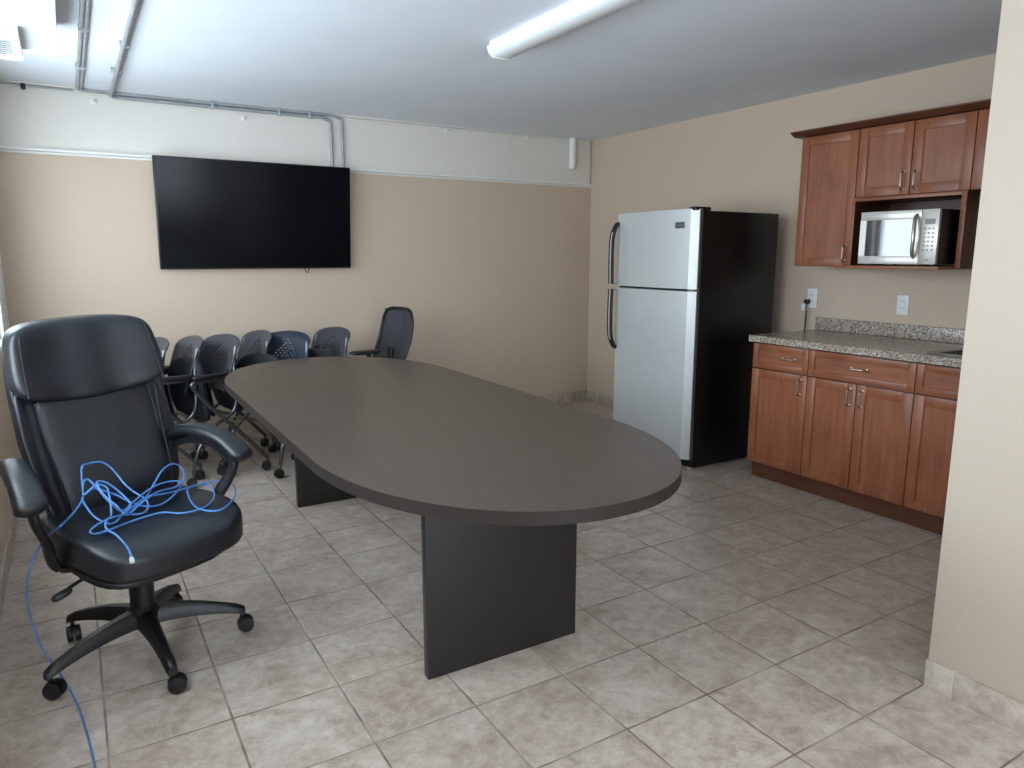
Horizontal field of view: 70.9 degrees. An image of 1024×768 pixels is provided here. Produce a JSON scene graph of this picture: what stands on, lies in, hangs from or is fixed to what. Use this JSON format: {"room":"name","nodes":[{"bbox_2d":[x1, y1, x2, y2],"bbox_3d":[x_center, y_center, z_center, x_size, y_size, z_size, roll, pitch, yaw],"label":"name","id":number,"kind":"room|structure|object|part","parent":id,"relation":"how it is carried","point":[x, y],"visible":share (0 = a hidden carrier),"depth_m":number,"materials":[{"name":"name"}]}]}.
{"room":"office break room","nodes":[
{"label":"office break room","id":0,"kind":"room"},
{"bbox_2d":[0,325,21,567],"bbox_3d":[-1.100,0.002,0.985,0.150,2.440,8.300,-6,12,-31],"label":"wall","id":1,"kind":"structure","parent":0,"point":[9,448],"depth_m":3.69,"materials":[{"name":"beige paint"}]},
{"bbox_2d":[0,254,8,352],"bbox_3d":[-2.609,-0.767,3.405,0.155,1.300,2.290,-6,12,-31],"label":"window","id":2,"kind":"structure","parent":1,"relation":"in","point":[4,322],"depth_m":4.26,"materials":[{"name":"glass"}]},
{"bbox_2d":[0,512,18,617],"bbox_3d":[-1.069,1.139,1.291,0.010,0.093,8.140,-6,12,-31],"label":"baseboard","id":3,"kind":"structure","parent":1,"relation":"attached to","point":[5,566],"depth_m":3.22,"materials":[{"name":"tile"}]},
{"bbox_2d":[0,24,23,60],"bbox_3d":[-2.202,-1.428,2.979,0.274,0.050,0.390,-6,12,-31],"label":"air vent","id":4,"kind":"object","parent":1,"relation":"attached to","point":[10,43],"visible":1,"depth_m":2.98,"materials":[{"name":"white paint"}]},
{"bbox_2d":[0,141,591,431],"bbox_3d":[-1.268,-0.852,5.755,4.910,2.440,0.150,-6,12,-31],"label":"wall","id":5,"kind":"structure","parent":0,"point":[493,277],"depth_m":5.72,"materials":[{"name":"beige paint"}]},
{"bbox_2d":[20,83,25,89],"bbox_3d":[-2.992,-1.820,4.398,0.026,0.036,0.024,-6,12,-31],"label":"strap","id":6,"kind":"object","parent":5,"relation":"attached to","point":[22,85],"visible":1,"depth_m":4.39,"materials":[{"name":"black plastic"}]},
{"bbox_2d":[0,82,72,90],"bbox_3d":[-2.975,-1.828,4.405,0.488,0.012,0.012,-6,12,-31],"label":"conduit","id":7,"kind":"object","parent":5,"relation":"attached to","point":[0,82],"visible":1,"depth_m":4.43,"materials":[{"name":"white metal"}]},
{"bbox_2d":[90,99,96,103],"bbox_3d":[-2.672,-1.805,4.589,0.036,0.030,0.037,-6,12,-31],"label":"wall hook","id":8,"kind":"object","parent":5,"relation":"attached to","point":[92,101],"visible":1,"depth_m":4.60,"materials":[{"name":"white plastic"}]},
{"bbox_2d":[152,155,350,272],"bbox_3d":[-1.824,-1.192,5.184,1.341,0.784,0.133,-6,12,-31],"label":"television","id":9,"kind":"object","parent":5,"relation":"attached to","point":[211,213],"visible":1,"depth_m":5.12,"materials":[{"name":"plastic"}]},
{"bbox_2d":[0,79,589,140],"bbox_3d":[-1.238,-2.030,5.447,4.560,0.012,0.020,-6,12,-31],"label":"trim","id":10,"kind":"structure","parent":5,"relation":"attached to","point":[1,80],"depth_m":5.52,"materials":[{"name":"beige paint"}]},
{"bbox_2d":[0,82,590,183],"bbox_3d":[-1.236,-1.845,5.501,4.585,0.395,0.012,-6,12,-31],"label":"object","id":11,"kind":"structure","parent":5,"relation":"attached to","point":[32,117],"depth_m":5.16,"materials":[{"name":"beige paint"}]},
{"bbox_2d":[0,146,593,187],"bbox_3d":[-1.216,-1.640,5.528,4.610,0.032,0.048,-6,12,-31],"label":"trim","id":12,"kind":"structure","parent":5,"relation":"attached to","point":[2,148],"depth_m":5.58,"materials":[{"name":"white plastic"}]},
{"bbox_2d":[178,390,586,451],"bbox_3d":[-1.227,0.316,5.894,4.610,0.093,0.010,-6,12,-31],"label":"baseboard","id":13,"kind":"structure","parent":5,"relation":"attached to","point":[255,435],"depth_m":6.80,"materials":[{"name":"tile"}]},
{"bbox_2d":[344,118,588,142],"bbox_3d":[-0.283,-2.115,6.021,2.305,0.024,0.012,-6,12,-31],"label":"conduit","id":14,"kind":"object","parent":5,"relation":"attached to","point":[344,118],"visible":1,"depth_m":5.91,"materials":[{"name":"white plastic"}]},
{"bbox_2d":[569,138,575,168],"bbox_3d":[0.549,-2.090,6.517,0.060,0.268,0.060,-6,12,-31],"label":"tube","id":15,"kind":"object","parent":5,"relation":"attached to","point":[572,143],"visible":1,"depth_m":6.50,"materials":[{"name":"plastic"}]},
{"bbox_2d":[0,0,1001,140],"bbox_3d":[0.894,-1.486,2.042,4.910,0.120,8.450,-6,12,-31],"label":"ceiling","id":16,"kind":"structure","parent":0,"point":[644,64],"depth_m":3.81,"materials":[{"name":"paint"}]},
{"bbox_2d":[0,0,57,55],"bbox_3d":[-0.528,-1.059,0.387,0.408,0.140,6.720,-6,12,-31],"label":"ceiling light","id":17,"kind":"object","parent":16,"relation":"attached to","point":[35,20],"depth_m":2.84,"materials":[{"name":"white paint"}]},
{"bbox_2d":[75,63,85,70],"bbox_3d":[-2.388,-1.756,3.977,0.052,0.036,0.014,-6,12,-31],"label":"strap","id":18,"kind":"object","parent":16,"relation":"attached to","point":[76,67],"visible":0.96,"depth_m":3.98,"materials":[{"name":"white metal"}]},
{"bbox_2d":[77,24,88,32],"bbox_3d":[-1.971,-1.635,3.305,0.044,0.036,0.014,-6,12,-31],"label":"strap","id":19,"kind":"object","parent":16,"relation":"attached to","point":[83,30],"visible":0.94,"depth_m":3.30,"materials":[{"name":"white metal"}]},
{"bbox_2d":[79,0,90,89],"bbox_3d":[-1.026,-1.370,1.799,0.018,0.018,6.505,-6,12,-31],"label":"conduit","id":20,"kind":"object","parent":16,"relation":"attached to","point":[87,5],"visible":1,"depth_m":3.50,"materials":[{"name":"white metal"}]},
{"bbox_2d":[110,67,122,74],"bbox_3d":[-2.237,-1.772,4.067,0.060,0.036,0.014,-6,12,-31],"label":"strap","id":21,"kind":"object","parent":16,"relation":"attached to","point":[111,68],"visible":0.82,"depth_m":4.05,"materials":[{"name":"white metal"}]},
{"bbox_2d":[119,40,129,48],"bbox_3d":[-1.921,-1.681,3.565,0.044,0.036,0.014,-6,12,-31],"label":"strap","id":22,"kind":"object","parent":16,"relation":"attached to","point":[120,41],"visible":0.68,"depth_m":3.57,"materials":[{"name":"white metal"}]},
{"bbox_2d":[113,0,141,93],"bbox_3d":[-0.873,-1.386,1.891,0.018,0.018,6.505,-6,12,-31],"label":"conduit","id":23,"kind":"object","parent":16,"relation":"attached to","point":[139,1],"visible":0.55,"depth_m":3.42,"materials":[{"name":"white metal"}]},
{"bbox_2d":[75,0,344,166],"bbox_3d":[-0.320,-1.259,2.273,1.734,0.409,6.533,-6,12,-31],"label":"conduit","id":24,"kind":"object","parent":16,"relation":"attached to","point":[81,2],"visible":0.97,"depth_m":4.78,"materials":[{"name":"white metal"}]},
{"bbox_2d":[109,0,333,166],"bbox_3d":[-0.280,-1.261,2.297,1.469,0.406,6.533,-6,12,-31],"label":"conduit","id":25,"kind":"object","parent":16,"relation":"attached to","point":[134,3],"visible":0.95,"depth_m":4.76,"materials":[{"name":"white metal"}]},
{"bbox_2d":[487,0,640,60],"bbox_3d":[0.256,-1.573,3.089,0.154,0.079,1.220,-6,12,-31],"label":"ceiling light","id":26,"kind":"object","parent":16,"relation":"attached to","point":[572,15],"visible":1,"depth_m":3.14,"materials":[{"name":"white paint"}]},
{"bbox_2d":[0,400,1023,767],"bbox_3d":[0.892,1.034,2.493,4.910,0.120,8.450,-6,12,-31],"label":"floor","id":27,"kind":"structure","parent":0,"point":[739,618],"depth_m":2.54,"materials":[{"name":"tile"}]},
{"bbox_2d":[0,314,253,700],"bbox_3d":[-1.345,0.371,2.499,0.793,1.179,0.788,7,12,34],"label":"office chair","id":28,"kind":"object","parent":27,"relation":"on","point":[80,389],"visible":0.97,"depth_m":2.49,"materials":[{"name":"black leather"}]},
{"bbox_3d":[-1.352,0.625,2.317,0.034,0.059,0.258,6,12,28],"label":"lever","id":29,"kind":"part","parent":28,"relation":"part of","materials":[{"name":"black plastic"}]},
{"bbox_3d":[-1.401,0.861,2.420,0.080,0.110,0.338,7,12,34],"label":"leg","id":30,"kind":"part","parent":28,"relation":"part of","materials":[{"name":"black plastic"}]},
{"bbox_3d":[-1.468,0.830,2.596,0.335,0.111,0.080,3,10,14],"label":"leg","id":31,"kind":"part","parent":28,"relation":"part of","materials":[{"name":"black plastic"}]},
{"bbox_3d":[-1.476,0.241,2.621,0.175,0.524,0.400,7,15,34],"label":"panel","id":32,"kind":"part","parent":28,"relation":"part of","materials":[{"name":"black leather"}]},
{"bbox_2d":[26,461,235,767],"bbox_3d":[-1.280,0.634,2.388,0.497,0.699,0.933,2,10,11],"label":"cable","id":33,"kind":"object","parent":28,"relation":"on","point":[129,509],"visible":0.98,"depth_m":2.41,"materials":[{"name":"blue plastic"}]},
{"bbox_2d":[41,484,242,582],"bbox_3d":[-1.275,0.499,2.489,0.561,0.133,0.536,7,12,34],"label":"seat cushion","id":34,"kind":"object","parent":28,"relation":"on","point":[159,544],"depth_m":2.35,"materials":[{"name":"black leather"}]},
{"bbox_3d":[-1.197,0.860,2.428,0.080,0.111,0.335,-8,13,-40],"label":"leg","id":35,"kind":"part","parent":28,"relation":"part of","materials":[{"name":"black plastic"}]},
{"bbox_3d":[-1.324,0.808,2.718,0.080,0.111,0.335,-1,10,-6],"label":"leg","id":36,"kind":"part","parent":28,"relation":"part of","materials":[{"name":"black plastic"}]},
{"bbox_3d":[-1.156,0.825,2.627,0.335,0.111,0.080,-5,11,-26],"label":"leg","id":37,"kind":"part","parent":28,"relation":"part of","materials":[{"name":"black plastic"}]},
{"bbox_2d":[155,337,204,479],"bbox_3d":[-2.333,0.168,4.460,0.573,0.888,0.570,9,14,42],"label":"chair","id":38,"kind":"object","parent":27,"relation":"on","point":[163,343],"visible":0.1,"depth_m":4.46,"materials":[{"name":"grey plastic"}]},
{"bbox_3d":[-2.253,-0.113,4.497,0.429,0.350,0.171,9,14,42],"label":"backrest","id":39,"kind":"part","parent":38,"relation":"part of","materials":[{"name":"grey plastic"}]},
{"bbox_3d":[-2.192,0.190,4.258,0.073,0.751,0.391,7,12,33],"label":"post","id":40,"kind":"part","parent":38,"relation":"part of","materials":[{"name":"grey metal"}]},
{"bbox_3d":[-2.141,0.266,4.332,0.070,0.585,0.490,9,14,42],"label":"arm frame","id":41,"kind":"part","parent":38,"relation":"part of","materials":[{"name":"grey metal"}]},
{"bbox_2d":[160,335,227,461],"bbox_3d":[-2.160,0.150,4.560,0.570,0.888,0.573,-9,13,-41],"label":"chair","id":42,"kind":"object","parent":27,"relation":"on","point":[189,346],"visible":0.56,"depth_m":4.44,"materials":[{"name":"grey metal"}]},
{"bbox_3d":[-2.072,-0.129,4.589,0.171,0.350,0.429,-9,13,-41],"label":"backrest","id":43,"kind":"part","parent":42,"relation":"part of","materials":[{"name":"grey plastic"}]},
{"bbox_3d":[-2.041,0.174,4.345,0.072,0.751,0.391,8,13,39],"label":"post","id":44,"kind":"part","parent":42,"relation":"part of","materials":[{"name":"grey metal"}]},
{"bbox_3d":[-1.984,0.252,4.413,0.490,0.585,0.070,-9,13,-41],"label":"arm frame","id":45,"kind":"part","parent":42,"relation":"part of","materials":[{"name":"grey metal"}]},
{"bbox_2d":[164,334,271,487],"bbox_3d":[-1.977,0.135,4.641,0.573,0.888,0.570,8,13,38],"label":"chair","id":46,"kind":"object","parent":27,"relation":"on","point":[207,377],"visible":0.78,"depth_m":4.58,"materials":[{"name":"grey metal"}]},
{"bbox_3d":[-2.148,0.179,4.819,0.070,0.586,0.490,8,13,38],"label":"arm frame","id":47,"kind":"part","parent":46,"relation":"part of","materials":[{"name":"grey metal"}]},
{"bbox_3d":[-2.199,0.103,4.745,0.392,0.750,0.072,-9,14,-42],"label":"post","id":48,"kind":"part","parent":46,"relation":"part of","materials":[{"name":"grey metal"}]},
{"bbox_3d":[-2.030,0.034,4.554,0.430,0.400,0.078,8,19,38],"label":"seat","id":49,"kind":"part","parent":46,"relation":"part of","materials":[{"name":"black plastic"}]},
{"bbox_3d":[-1.822,0.156,4.449,0.072,0.751,0.391,6,12,29],"label":"post","id":50,"kind":"part","parent":46,"relation":"part of","materials":[{"name":"grey metal"}]},
{"bbox_3d":[-1.903,-0.145,4.683,0.429,0.350,0.171,8,13,38],"label":"backrest","id":51,"kind":"part","parent":46,"relation":"part of","materials":[{"name":"grey plastic"}]},
{"bbox_3d":[-1.776,0.232,4.526,0.070,0.585,0.490,8,13,38],"label":"arm frame","id":52,"kind":"part","parent":46,"relation":"part of","materials":[{"name":"grey metal"}]},
{"bbox_2d":[190,330,293,474],"bbox_3d":[-1.849,0.087,4.909,0.570,0.888,0.573,-9,14,-42],"label":"chair","id":53,"kind":"object","parent":27,"relation":"on","point":[257,341],"visible":0.41,"depth_m":4.94,"materials":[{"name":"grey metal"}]},
{"bbox_3d":[-2.051,0.049,5.046,0.392,0.750,0.072,-7,12,-33],"label":"post","id":54,"kind":"part","parent":53,"relation":"part of","materials":[{"name":"grey metal"}]},
{"bbox_3d":[-1.912,-0.016,4.832,0.078,0.400,0.430,-17,19,-40],"label":"seat","id":55,"kind":"part","parent":53,"relation":"part of","materials":[{"name":"black plastic"}]},
{"bbox_3d":[-1.992,0.127,5.111,0.490,0.586,0.070,-9,14,-42],"label":"arm frame","id":56,"kind":"part","parent":53,"relation":"part of","materials":[{"name":"grey metal"}]},
{"bbox_3d":[-1.726,0.112,4.696,0.072,0.751,0.391,8,13,38],"label":"post","id":57,"kind":"part","parent":53,"relation":"part of","materials":[{"name":"grey metal"}]},
{"bbox_3d":[-1.762,-0.191,4.939,0.171,0.350,0.429,-9,14,-42],"label":"backrest","id":58,"kind":"part","parent":53,"relation":"part of","materials":[{"name":"grey plastic"}]},
{"bbox_2d":[219,331,310,478],"bbox_3d":[-1.588,0.103,4.822,0.573,0.888,0.570,5,11,25],"label":"chair","id":59,"kind":"object","parent":27,"relation":"on","point":[300,341],"visible":0.37,"depth_m":4.82,"materials":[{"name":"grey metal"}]},
{"bbox_3d":[-1.829,0.080,4.874,0.072,0.750,0.392,7,12,34],"label":"post","id":60,"kind":"part","parent":59,"relation":"part of","materials":[{"name":"grey metal"}]},
{"bbox_3d":[-1.625,0.003,4.726,0.430,0.400,0.078,5,17,25],"label":"seat","id":61,"kind":"part","parent":59,"relation":"part of","materials":[{"name":"black plastic"}]},
{"bbox_3d":[-1.538,-0.180,4.878,0.429,0.350,0.171,5,11,25],"label":"backrest","id":62,"kind":"part","parent":59,"relation":"part of","materials":[{"name":"grey plastic"}]},
{"bbox_3d":[-1.394,0.117,4.669,0.072,0.751,0.391,3,11,16],"label":"post","id":63,"kind":"part","parent":59,"relation":"part of","materials":[{"name":"grey metal"}]},
{"bbox_2d":[268,327,350,452],"bbox_3d":[-1.374,0.051,5.116,0.573,0.888,0.570,9,14,42],"label":"chair","id":64,"kind":"object","parent":27,"relation":"on","point":[325,337],"visible":0.27,"depth_m":5.15,"materials":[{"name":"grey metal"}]},
{"bbox_3d":[-1.588,0.016,5.235,0.392,0.750,0.072,-8,13,-38],"label":"post","id":65,"kind":"part","parent":64,"relation":"part of","materials":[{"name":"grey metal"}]},
{"bbox_3d":[-1.432,-0.052,5.033,0.430,0.400,0.078,9,20,42],"label":"seat","id":66,"kind":"part","parent":64,"relation":"part of","materials":[{"name":"black plastic"}]},
{"bbox_3d":[-1.295,-0.229,5.153,0.429,0.350,0.171,9,14,42],"label":"backrest","id":67,"kind":"part","parent":64,"relation":"part of","materials":[{"name":"grey plastic"}]},
{"bbox_3d":[-1.233,0.073,4.913,0.073,0.751,0.391,7,12,33],"label":"post","id":68,"kind":"part","parent":64,"relation":"part of","materials":[{"name":"grey metal"}]},
{"bbox_2d":[313,306,413,359],"bbox_3d":[-1.083,-0.038,5.243,0.707,1.018,0.617,-9,13,-41],"label":"chair","id":69,"kind":"object","parent":27,"relation":"on","point":[395,335],"visible":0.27,"depth_m":5.38,"materials":[{"name":"black plastic"}]},
{"bbox_3d":[-0.968,-0.094,5.335,0.211,0.347,0.040,-9,13,-41],"label":"stem","id":70,"kind":"part","parent":69,"relation":"part of","materials":[{"name":"black plastic"}]},
{"bbox_3d":[-0.881,-0.343,5.368,0.167,0.461,0.445,-9,13,-41],"label":"frame","id":71,"kind":"part","parent":69,"relation":"part of","materials":[{"name":"black plastic"}]},
{"bbox_2d":[225,356,681,679],"bbox_3d":[-0.518,0.443,3.319,1.198,0.750,3.178,-6,12,-30],"label":"conference table","id":72,"kind":"object","parent":27,"relation":"on","point":[500,480],"visible":1,"depth_m":2.49,"materials":[{"name":"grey laminate"}]},
{"bbox_3d":[-0.950,0.316,4.136,0.600,0.712,0.032,-6,12,-30],"label":"leg","id":73,"kind":"part","parent":72,"relation":"part of","materials":[{"name":"laminate"}]},
{"bbox_3d":[-0.029,0.609,2.500,0.600,0.712,0.032,-6,12,-30],"label":"leg","id":74,"kind":"part","parent":72,"relation":"part of","materials":[{"name":"laminate"}]},
{"bbox_2d":[607,206,778,468],"bbox_3d":[1.226,-0.348,5.067,0.848,1.694,0.787,-6,12,-31],"label":"refrigerator","id":75,"kind":"object","parent":27,"relation":"on","point":[696,282],"visible":0.84,"depth_m":4.76,"materials":[{"name":"silver metal"}]},
{"bbox_3d":[0.722,-0.466,5.148,0.090,0.427,0.040,-6,12,-31],"label":"handle","id":76,"kind":"part","parent":75,"relation":"part of","materials":[{"name":"black plastic"}]},
{"bbox_3d":[0.723,-0.921,5.067,0.090,0.427,0.040,-6,12,-31],"label":"handle","id":77,"kind":"part","parent":75,"relation":"part of","materials":[{"name":"black plastic"}]},
{"bbox_3d":[0.946,-0.098,4.941,0.075,1.097,0.782,-6,12,-31],"label":"fridge door","id":78,"kind":"part","parent":75,"relation":"part of","materials":[{"name":"silver metal"}]},
{"bbox_3d":[0.947,-0.897,4.798,0.075,0.495,0.782,-6,12,-31],"label":"freezer door","id":79,"kind":"part","parent":75,"relation":"part of","materials":[{"name":"silver metal"}]},
{"bbox_2d":[747,342,811,490],"bbox_3d":[1.870,0.166,4.543,0.676,0.868,0.398,-6,12,-31],"label":"base cabinet","id":80,"kind":"object","parent":27,"relation":"on","point":[780,376],"visible":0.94,"depth_m":4.38,"materials":[{"name":"brown wood"}]},
{"bbox_3d":[1.617,0.219,4.397,0.019,0.595,0.395,-6,12,-31],"label":"door","id":81,"kind":"part","parent":80,"relation":"part of","materials":[{"name":"brown wood"}]},
{"bbox_3d":[1.617,-0.155,4.330,0.019,0.150,0.395,-6,12,-31],"label":"drawer","id":82,"kind":"part","parent":80,"relation":"part of","materials":[{"name":"brown wood"}]},
{"bbox_3d":[1.630,-0.146,4.262,0.035,0.018,0.106,-6,12,-31],"label":"handle","id":83,"kind":"part","parent":80,"relation":"part of","materials":[{"name":"silver metal"}]},
{"bbox_3d":[1.678,0.021,4.211,0.035,0.106,0.018,-6,12,-31],"label":"handle","id":84,"kind":"part","parent":80,"relation":"part of","materials":[{"name":"silver metal"}]},
{"bbox_2d":[800,349,919,523],"bbox_3d":[2.136,0.243,4.113,0.676,0.868,0.623,-6,12,-31],"label":"base cabinet","id":85,"kind":"object","parent":27,"relation":"on","point":[859,408],"visible":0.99,"depth_m":3.93,"materials":[{"name":"brown wood"}]},
{"bbox_3d":[1.802,0.273,4.098,0.019,0.595,0.306,-6,12,-31],"label":"door","id":86,"kind":"part","parent":85,"relation":"part of","materials":[{"name":"brown wood"}]},
{"bbox_3d":[1.843,0.074,3.946,0.035,0.106,0.018,-6,12,-31],"label":"handle","id":87,"kind":"part","parent":85,"relation":"part of","materials":[{"name":"silver metal"}]},
{"bbox_3d":[1.864,-0.078,3.884,0.035,0.018,0.106,-6,12,-31],"label":"handle","id":88,"kind":"part","parent":85,"relation":"part of","materials":[{"name":"silver metal"}]},
{"bbox_3d":[1.881,0.085,3.885,0.035,0.106,0.018,-6,12,-31],"label":"handle","id":89,"kind":"part","parent":85,"relation":"part of","materials":[{"name":"silver metal"}]},
{"bbox_3d":[1.884,-0.077,3.899,0.019,0.150,0.620,-6,12,-31],"label":"drawer","id":90,"kind":"part","parent":85,"relation":"part of","materials":[{"name":"brown wood"}]},
{"bbox_3d":[1.965,0.320,3.835,0.019,0.595,0.309,-6,12,-31],"label":"door","id":91,"kind":"part","parent":85,"relation":"part of","materials":[{"name":"brown wood"}]},
{"bbox_2d":[903,363,960,534],"bbox_3d":[2.476,0.336,3.596,0.643,0.868,0.623,-6,12,-31],"label":"base cabinet","id":92,"kind":"object","parent":27,"relation":"on","point":[936,386],"visible":0.48,"depth_m":3.60,"materials":[{"name":"brown wood"}]},
{"bbox_2d":[749,317,964,367],"bbox_3d":[2.254,-0.215,3.847,0.668,0.120,1.907,-6,12,-31],"label":"countertop","id":93,"kind":"structure","parent":92,"relation":"on","point":[905,342],"depth_m":4.15,"materials":[{"name":"stone"}]},
{"bbox_2d":[927,348,962,356],"bbox_3d":[2.502,-0.046,3.452,0.490,0.161,0.760,-6,12,-31],"label":"sink","id":94,"kind":"object","parent":93,"relation":"in","point":[958,352],"visible":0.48,"depth_m":3.67,"materials":[{"name":"metal"}]},
{"bbox_2d":[946,350,962,354],"bbox_3d":[2.502,-0.044,3.452,0.434,0.156,0.704,-6,12,-31],"label":"basin","id":95,"kind":"object","parent":94,"relation":"in","point":[950,352],"depth_m":3.71,"materials":[{"name":"metal"}]},
{"bbox_3d":[2.128,0.367,3.572,0.019,0.595,0.307,-6,12,-31],"label":"door","id":96,"kind":"part","parent":92,"relation":"part of","materials":[{"name":"brown wood"}]},
{"bbox_3d":[2.210,0.017,3.374,0.019,0.150,0.620,-6,12,-31],"label":"drawer","id":97,"kind":"part","parent":92,"relation":"part of","materials":[{"name":"brown wood"}]},
{"bbox_2d":[587,53,995,396],"bbox_3d":[1.952,-0.725,5.058,0.150,2.440,4.412,-6,12,-31],"label":"wall","id":98,"kind":"structure","parent":0,"point":[748,159],"depth_m":5.00,"materials":[{"name":"beige paint"}]},
{"bbox_2d":[587,390,613,406],"bbox_3d":[1.385,0.294,6.027,0.010,0.093,2.480,-6,12,-31],"label":"baseboard","id":99,"kind":"structure","parent":98,"relation":"attached to","point":[592,396],"depth_m":6.88,"materials":[{"name":"tile"}]},
{"bbox_2d":[807,288,817,307],"bbox_3d":[2.014,-0.576,4.825,0.009,0.128,0.076,-6,12,-31],"label":"wall outlet","id":100,"kind":"object","parent":98,"relation":"attached to","point":[812,294],"visible":1,"depth_m":4.82,"materials":[{"name":"white plastic"}]},
{"bbox_2d":[801,303,808,310],"bbox_3d":[1.983,-0.520,4.865,0.030,0.050,0.040,-6,12,-31],"label":"plug adapter","id":101,"kind":"object","parent":100,"relation":"attached to","point":[803,304],"visible":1,"depth_m":4.86,"materials":[{"name":"white plastic"}]},
{"bbox_2d":[803,299,809,329],"bbox_3d":[1.964,-0.325,4.909,0.036,0.510,0.107,-6,12,-31],"label":"power cord","id":102,"kind":"object","parent":101,"relation":"attached to","point":[806,301],"visible":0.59,"depth_m":4.83,"materials":[{"name":"black plastic"}]},
{"bbox_2d":[794,129,860,265],"bbox_3d":[2.009,-1.113,4.392,0.361,0.776,0.381,-6,12,-31],"label":"upper cabinet","id":103,"kind":"object","parent":98,"relation":"attached to","point":[829,163],"visible":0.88,"depth_m":4.32,"materials":[{"name":"brown wood"}]},
{"bbox_3d":[1.951,-0.772,4.231,0.035,0.106,0.018,-6,12,-31],"label":"handle","id":104,"kind":"part","parent":103,"relation":"part of","materials":[{"name":"silver metal"}]},
{"bbox_2d":[815,317,964,343],"bbox_3d":[2.530,-0.264,4.010,0.022,0.081,1.905,-6,12,-31],"label":"backsplash","id":105,"kind":"structure","parent":98,"relation":"attached to","point":[941,334],"depth_m":4.35,"materials":[{"name":"stone"}]},
{"bbox_2d":[896,295,909,314],"bbox_3d":[2.339,-0.472,4.303,0.009,0.116,0.072,-6,12,-31],"label":"wall outlet","id":106,"kind":"object","parent":98,"relation":"attached to","point":[902,300],"visible":1,"depth_m":4.30,"materials":[{"name":"white plastic"}]},
{"bbox_2d":[834,190,980,269],"bbox_3d":[2.212,-0.836,3.964,0.503,0.394,0.629,-6,12,-31],"label":"shelf","id":107,"kind":"object","parent":98,"relation":"attached to","point":[967,202],"visible":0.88,"depth_m":3.90,"materials":[{"name":"brown wood"}]},
{"bbox_2d":[858,208,959,265],"bbox_3d":[2.168,-0.785,3.889,0.388,0.288,0.425,-6,12,-31],"label":"microwave","id":108,"kind":"object","parent":107,"relation":"on","point":[922,236],"visible":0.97,"depth_m":3.75,"materials":[{"name":"silver metal"}]},
{"bbox_3d":[2.025,-0.784,3.853,0.021,0.278,0.335,-6,12,-31],"label":"door","id":109,"kind":"part","parent":108,"relation":"part of","materials":[{"name":"silver metal"}]},
{"bbox_3d":[2.078,-0.763,3.714,0.021,0.231,0.053,10,14,43],"label":"handle","id":110,"kind":"part","parent":108,"relation":"part of","materials":[{"name":"silver metal"}]},
{"bbox_3d":[2.136,-0.752,3.674,0.021,0.278,0.088,-6,12,-31],"label":"control panel","id":111,"kind":"part","parent":108,"relation":"part of","materials":[{"name":"silver metal"}]},
{"bbox_2d":[855,111,980,197],"bbox_3d":[2.272,-1.229,3.932,0.361,0.386,0.628,-6,12,-31],"label":"upper cabinet","id":112,"kind":"object","parent":98,"relation":"attached to","point":[936,154],"visible":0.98,"depth_m":3.83,"materials":[{"name":"brown wood"}]},
{"bbox_3d":[2.072,-1.240,3.994,0.019,0.380,0.310,-6,12,-31],"label":"door","id":113,"kind":"part","parent":112,"relation":"part of","materials":[{"name":"brown wood"}]},
{"bbox_2d":[790,99,990,138],"bbox_3d":[2.371,-1.403,3.710,0.388,0.030,1.910,-6,12,-31],"label":"crown molding","id":114,"kind":"structure","parent":112,"relation":"attached to","point":[981,104],"depth_m":3.87,"materials":[{"name":"brown wood"}]},
{"bbox_3d":[2.114,-1.106,3.899,0.035,0.106,0.018,-6,12,-31],"label":"handle","id":115,"kind":"part","parent":112,"relation":"part of","materials":[{"name":"silver metal"}]},
{"bbox_3d":[2.151,-1.096,3.841,0.035,0.106,0.018,-6,12,-31],"label":"handle","id":116,"kind":"part","parent":112,"relation":"part of","materials":[{"name":"silver metal"}]},
{"bbox_3d":[2.236,-1.193,3.729,0.019,0.380,0.310,-6,12,-31],"label":"door","id":117,"kind":"part","parent":112,"relation":"part of","materials":[{"name":"brown wood"}]},
{"bbox_2d":[971,109,989,190],"bbox_3d":[2.607,-1.138,3.423,0.328,0.386,0.600,-6,12,-31],"label":"upper cabinet","id":118,"kind":"object","parent":98,"relation":"attached to","point":[983,119],"visible":0.31,"depth_m":3.57,"materials":[{"name":"brown wood"}]},
{"bbox_2d":[924,0,1023,734],"bbox_3d":[3.171,-0.014,1.092,1.963,2.440,3.738,-6,12,-31],"label":"wall","id":119,"kind":"structure","parent":0,"point":[977,633],"depth_m":2.14,"materials":[{"name":"paint"}]}
]}

